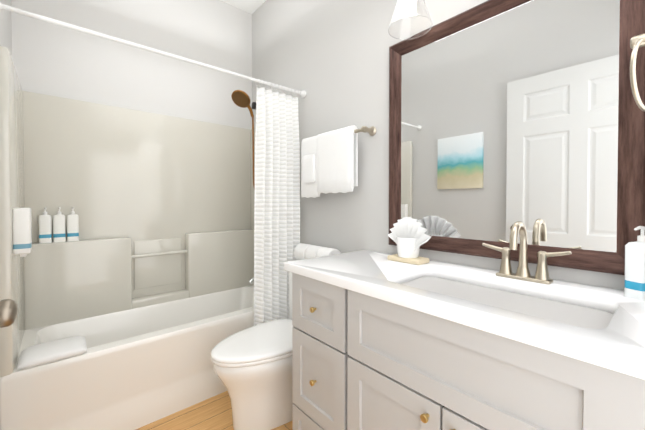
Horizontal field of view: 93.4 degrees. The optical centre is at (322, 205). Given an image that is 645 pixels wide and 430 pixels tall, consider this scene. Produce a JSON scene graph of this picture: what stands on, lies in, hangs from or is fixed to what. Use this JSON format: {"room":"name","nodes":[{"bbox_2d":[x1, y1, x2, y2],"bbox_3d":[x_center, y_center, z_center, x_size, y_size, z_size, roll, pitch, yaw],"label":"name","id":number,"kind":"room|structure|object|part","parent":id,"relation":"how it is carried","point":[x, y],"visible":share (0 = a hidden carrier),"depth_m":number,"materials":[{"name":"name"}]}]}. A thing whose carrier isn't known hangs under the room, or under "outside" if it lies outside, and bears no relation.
{"room":"bathroom","nodes":[
{"label":"bathroom","id":0,"kind":"room"},
{"bbox_2d":[0,0,11,56],"bbox_3d":[-0.966,-0.268,0.731,0.100,2.870,2.650,-1,1,-41],"label":"wall","id":1,"kind":"structure","parent":0,"point":[5,29],"depth_m":1.57,"materials":[{"name":"grey paint"}]},
{"bbox_2d":[0,3,305,325],"bbox_3d":[-0.714,0.098,1.690,1.528,1.831,0.085,-1,1,-41],"label":"shower curtain","id":2,"kind":"object","parent":1,"relation":"attached to","point":[277,201],"visible":0.73,"depth_m":2.01,"materials":[{"name":"white fabric"}]},
{"bbox_3d":[-0.710,-0.791,1.673,1.528,0.019,0.019,-1,1,-41],"label":"rod","id":3,"kind":"part","parent":2,"relation":"part of","materials":[{"name":"white metal"}]},
{"bbox_2d":[11,0,251,129],"bbox_3d":[-1.250,-0.290,2.304,1.730,2.870,0.100,-1,1,-41],"label":"wall","id":4,"kind":"structure","parent":0,"point":[48,58],"depth_m":2.19,"materials":[{"name":"white paint"}]},
{"bbox_2d":[136,391,292,429],"bbox_3d":[-0.382,1.184,1.322,1.730,0.050,2.750,-1,1,-41],"label":"floor","id":5,"kind":"structure","parent":0,"point":[213,413],"depth_m":1.64,"materials":[{"name":"brown wood"}]},
{"bbox_2d":[0,46,255,429],"bbox_3d":[-0.985,0.239,2.006,1.526,1.820,0.703,-1,1,-41],"label":"bathtub","id":6,"kind":"object","parent":5,"relation":"on","point":[144,285],"visible":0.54,"depth_m":1.91,"materials":[{"name":"white plastic"}]},
{"bbox_3d":[-1.534,0.024,1.505,0.045,1.375,0.661,-1,1,-41],"label":"panel","id":7,"kind":"part","parent":6,"relation":"part of","materials":[{"name":"white plastic"}]},
{"bbox_2d":[12,208,31,256],"bbox_3d":[-1.323,0.116,1.340,0.056,0.215,0.080,-1,1,-41],"label":"dispenser","id":8,"kind":"object","parent":6,"relation":"attached to","point":[22,231],"visible":1,"depth_m":1.31,"materials":[{"name":"white"}]},
{"bbox_2d":[18,336,86,369],"bbox_3d":[-1.269,0.683,1.439,0.235,0.036,0.202,-1,1,-41],"label":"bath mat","id":9,"kind":"object","parent":6,"relation":"on","point":[47,352],"visible":1,"depth_m":1.40,"materials":[{"name":"white fabric"}]},
{"bbox_2d":[39,207,78,242],"bbox_3d":[-1.583,0.111,1.827,0.182,0.210,0.049,-1,1,-41],"label":"bottles","id":10,"kind":"object","parent":6,"relation":"on","point":[45,229],"visible":0.98,"depth_m":1.82,"materials":[{"name":"white plastic"}]},
{"bbox_2d":[24,237,131,329],"bbox_3d":[-1.508,0.460,1.908,0.522,0.488,0.094,-1,1,-41],"label":"shelf","id":11,"kind":"object","parent":6,"relation":"attached to","point":[85,280],"depth_m":1.86,"materials":[{"name":"white plastic"}]},
{"bbox_3d":[-1.201,0.013,2.252,1.526,1.375,0.043,-1,1,-41],"label":"panel","id":12,"kind":"part","parent":6,"relation":"part of","materials":[{"name":"white plastic"}]},
{"bbox_2d":[185,229,253,297],"bbox_3d":[-0.825,0.452,2.499,0.560,0.488,0.094,-1,1,-41],"label":"shelf","id":13,"kind":"object","parent":6,"relation":"attached to","point":[218,262],"depth_m":2.43,"materials":[{"name":"white plastic"}]},
{"bbox_3d":[-0.414,0.010,2.474,0.045,1.375,0.661,-1,1,-41],"label":"panel","id":14,"kind":"part","parent":6,"relation":"part of","materials":[{"name":"white plastic"}]},
{"bbox_2d":[211,260,295,429],"bbox_3d":[-0.243,0.761,1.721,0.769,0.785,0.416,-1,1,-41],"label":"toilet","id":15,"kind":"object","parent":5,"relation":"on","point":[252,365],"visible":0.42,"depth_m":1.53,"materials":[{"name":"white ceramic"}]},
{"bbox_3d":[-0.312,0.752,1.661,0.579,0.019,0.392,-1,1,-41],"label":"seat","id":16,"kind":"part","parent":15,"relation":"part of","materials":[{"name":"white plastic"}]},
{"bbox_3d":[-0.313,0.729,1.660,0.583,0.026,0.396,-1,1,-41],"label":"lid","id":17,"kind":"part","parent":15,"relation":"part of","materials":[{"name":"white plastic"}]},
{"bbox_3d":[-0.311,0.958,1.665,0.568,0.392,0.380,-1,1,-41],"label":"bowl","id":18,"kind":"part","parent":15,"relation":"part of","materials":[{"name":"white ceramic"}]},
{"bbox_3d":[-0.027,0.596,1.906,0.191,0.390,0.400,-1,1,-41],"label":"tank","id":19,"kind":"part","parent":15,"relation":"part of","materials":[{"name":"white ceramic"}]},
{"bbox_2d":[294,243,340,259],"bbox_3d":[-0.037,0.308,1.920,0.112,0.112,0.340,-1,1,-41],"label":"rolls","id":20,"kind":"object","parent":15,"relation":"on","point":[302,251],"visible":0.62,"depth_m":1.89,"materials":[{"name":"white fabric"}]},
{"bbox_2d":[284,221,644,429],"bbox_3d":[0.421,0.607,1.114,0.572,1.110,1.192,-1,1,-41],"label":"bathroom vanity","id":21,"kind":"object","parent":5,"relation":"on","point":[380,341],"visible":1,"depth_m":0.89,"materials":[{"name":"grey paint"}]},
{"bbox_3d":[-0.020,0.968,1.244,0.018,0.160,0.327,-1,1,-41],"label":"drawer","id":22,"kind":"part","parent":21,"relation":"part of","materials":[{"name":"grey paint"}]},
{"bbox_3d":[-0.037,0.712,1.226,0.024,0.023,0.023,-1,1,-41],"label":"knob","id":23,"kind":"part","parent":21,"relation":"part of","materials":[{"name":"gold metal"}]},
{"bbox_3d":[-0.020,0.712,1.241,0.018,0.337,0.327,-1,1,-41],"label":"drawer","id":24,"kind":"part","parent":21,"relation":"part of","materials":[{"name":"grey paint"}]},
{"bbox_3d":[-0.020,0.416,1.237,0.018,0.237,0.327,-1,1,-41],"label":"drawer","id":25,"kind":"part","parent":21,"relation":"part of","materials":[{"name":"grey paint"}]},
{"bbox_3d":[0.212,0.799,0.973,0.018,0.505,0.352,-1,1,-41],"label":"door","id":26,"kind":"part","parent":21,"relation":"part of","materials":[{"name":"grey paint"}]},
{"bbox_3d":[0.288,0.590,0.849,0.024,0.023,0.023,-1,1,-41],"label":"knob","id":27,"kind":"part","parent":21,"relation":"part of","materials":[{"name":"gold metal"}]},
{"bbox_2d":[284,250,644,379],"bbox_3d":[0.426,0.278,1.114,0.560,0.037,1.192,-1,1,-41],"label":"countertop","id":28,"kind":"structure","parent":21,"relation":"on","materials":[{"name":"white stone"}]},
{"bbox_2d":[387,217,430,264],"bbox_3d":[0.392,0.152,1.401,0.108,0.205,0.254,-1,1,-41],"label":"display","id":29,"kind":"object","parent":28,"relation":"on","point":[408,236],"visible":0.98,"depth_m":1.36,"materials":[{"name":"white fabric"}]},
{"bbox_2d":[387,254,429,264],"bbox_3d":[0.393,0.244,1.399,0.090,0.022,0.170,-1,1,-41],"label":"tray","id":30,"kind":"object","parent":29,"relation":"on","point":[415,259],"depth_m":1.36,"materials":[{"name":"beige wood"}]},
{"bbox_2d":[482,221,571,284],"bbox_3d":[0.680,0.156,1.050,0.143,0.208,0.271,-1,1,-41],"label":"faucet","id":31,"kind":"object","parent":28,"relation":"on","point":[505,276],"depth_m":1.06,"materials":[{"name":"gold metal"}]},
{"bbox_2d":[624,226,644,300],"bbox_3d":[0.917,0.160,0.872,0.078,0.206,0.045,0,1,-16],"label":"soap pump","id":32,"kind":"object","parent":28,"relation":"on","point":[634,287],"visible":1,"depth_m":0.86,"materials":[{"name":"white plastic"}]},
{"bbox_3d":[0.906,0.064,0.867,0.037,0.013,0.023,-1,1,-41],"label":"spout","id":33,"kind":"part","parent":32,"relation":"part of","materials":[{"name":"white plastic"}]},
{"bbox_3d":[0.451,0.803,0.697,0.018,0.505,0.362,-1,1,-41],"label":"door","id":34,"kind":"part","parent":21,"relation":"part of","materials":[{"name":"grey paint"}]},
{"bbox_2d":[221,0,265,13],"bbox_3d":[-0.382,-1.736,1.282,1.730,0.050,2.750,-1,1,-41],"label":"ceiling","id":35,"kind":"structure","parent":0,"point":[251,6],"depth_m":2.61,"materials":[{"name":"white paint"}]},
{"bbox_2d":[252,0,624,289],"bbox_3d":[0.267,-0.283,1.797,0.100,2.870,2.650,-1,1,-41],"label":"wall","id":36,"kind":"structure","parent":0,"point":[330,58],"depth_m":1.85,"materials":[{"name":"grey paint"}]},
{"bbox_2d":[231,90,255,187],"bbox_3d":[-0.524,-0.465,2.359,0.356,0.775,0.137,-1,1,-41],"label":"shower head","id":37,"kind":"object","parent":36,"relation":"attached to","point":[241,98],"visible":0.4,"depth_m":2.30},
{"bbox_3d":[-0.568,-0.754,2.323,0.095,0.145,0.032,-1,1,-41],"label":"handle","id":38,"kind":"part","parent":37,"relation":"part of","materials":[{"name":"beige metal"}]},
{"bbox_2d":[301,125,375,197],"bbox_3d":[0.065,-0.253,1.866,0.114,0.406,0.579,-1,1,-41],"label":"towel rail","id":39,"kind":"object","parent":36,"relation":"attached to","point":[329,161],"visible":1,"depth_m":1.81,"materials":[{"name":"white fabric"}]},
{"bbox_2d":[301,136,319,197],"bbox_3d":[-0.069,-0.253,1.999,0.047,0.402,0.183,-1,1,-41],"label":"hand towel","id":40,"kind":"object","parent":39,"relation":"hanging from","point":[309,146],"depth_m":1.97,"materials":[{"name":"white fabric"}]},
{"bbox_2d":[317,125,357,193],"bbox_3d":[0.080,-0.265,1.825,0.062,0.381,0.305,-1,1,-41],"label":"bath towel","id":41,"kind":"object","parent":39,"relation":"hanging from","point":[337,150],"depth_m":1.77,"materials":[{"name":"white fabric"}]},
{"bbox_2d":[388,0,431,39],"bbox_3d":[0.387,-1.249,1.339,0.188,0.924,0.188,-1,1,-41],"label":"wall lamp","id":42,"kind":"object","parent":36,"relation":"attached to","point":[410,19],"visible":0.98,"depth_m":1.38,"materials":[{"name":"white glass"}]},
{"bbox_2d":[389,0,644,274],"bbox_3d":[0.657,-0.308,1.243,0.033,1.031,0.928,-1,1,-41],"label":"mirror","id":43,"kind":"object","parent":36,"relation":"attached to","point":[505,116],"visible":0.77,"depth_m":1.13,"materials":[{"name":"clear glass"}]},
{"bbox_3d":[0.375,-0.312,1.569,0.033,1.031,0.066,-1,1,-41],"label":"frame","id":44,"kind":"part","parent":43,"relation":"part of","materials":[{"name":"brown wood"}]},
{"bbox_3d":[0.657,-0.790,1.236,0.033,0.066,0.928,-1,1,-41],"label":"frame","id":45,"kind":"part","parent":43,"relation":"part of","materials":[{"name":"brown wood"}]},
{"bbox_3d":[0.657,0.175,1.250,0.033,0.066,0.928,-1,1,-41],"label":"frame","id":46,"kind":"part","parent":43,"relation":"part of","materials":[{"name":"brown wood"}]},
{"bbox_3d":[0.939,-0.303,0.917,0.033,1.031,0.066,-1,1,-41],"label":"frame","id":47,"kind":"part","parent":43,"relation":"part of","materials":[{"name":"brown wood"}]},
{"bbox_3d":[0.485,-0.262,0.300,1.530,2.870,0.100,-1,1,-41],"label":"wall","id":48,"kind":"structure","parent":0,"visible":0},
{"bbox_2d":[630,34,644,111],"bbox_3d":[0.768,-0.315,0.683,0.164,0.192,0.108,-1,1,-41],"label":"towel ring","id":49,"kind":"object","parent":48,"relation":"attached to","point":[637,42],"visible":1,"depth_m":0.67,"materials":[{"name":"silver metal"}]},
{"bbox_3d":[-0.628,0.203,0.549,0.015,0.064,0.064,-1,1,-41],"label":"backplate","id":50,"kind":"object","parent":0,"visible":0},
{"bbox_2d":[0,299,17,327],"bbox_3d":[-0.606,0.202,0.567,0.052,0.051,0.051,-1,1,-41],"label":"door knob","id":51,"kind":"object","parent":50,"relation":"attached to","point":[8,311],"depth_m":0.56,"materials":[{"name":"silver metal"}]}
]}

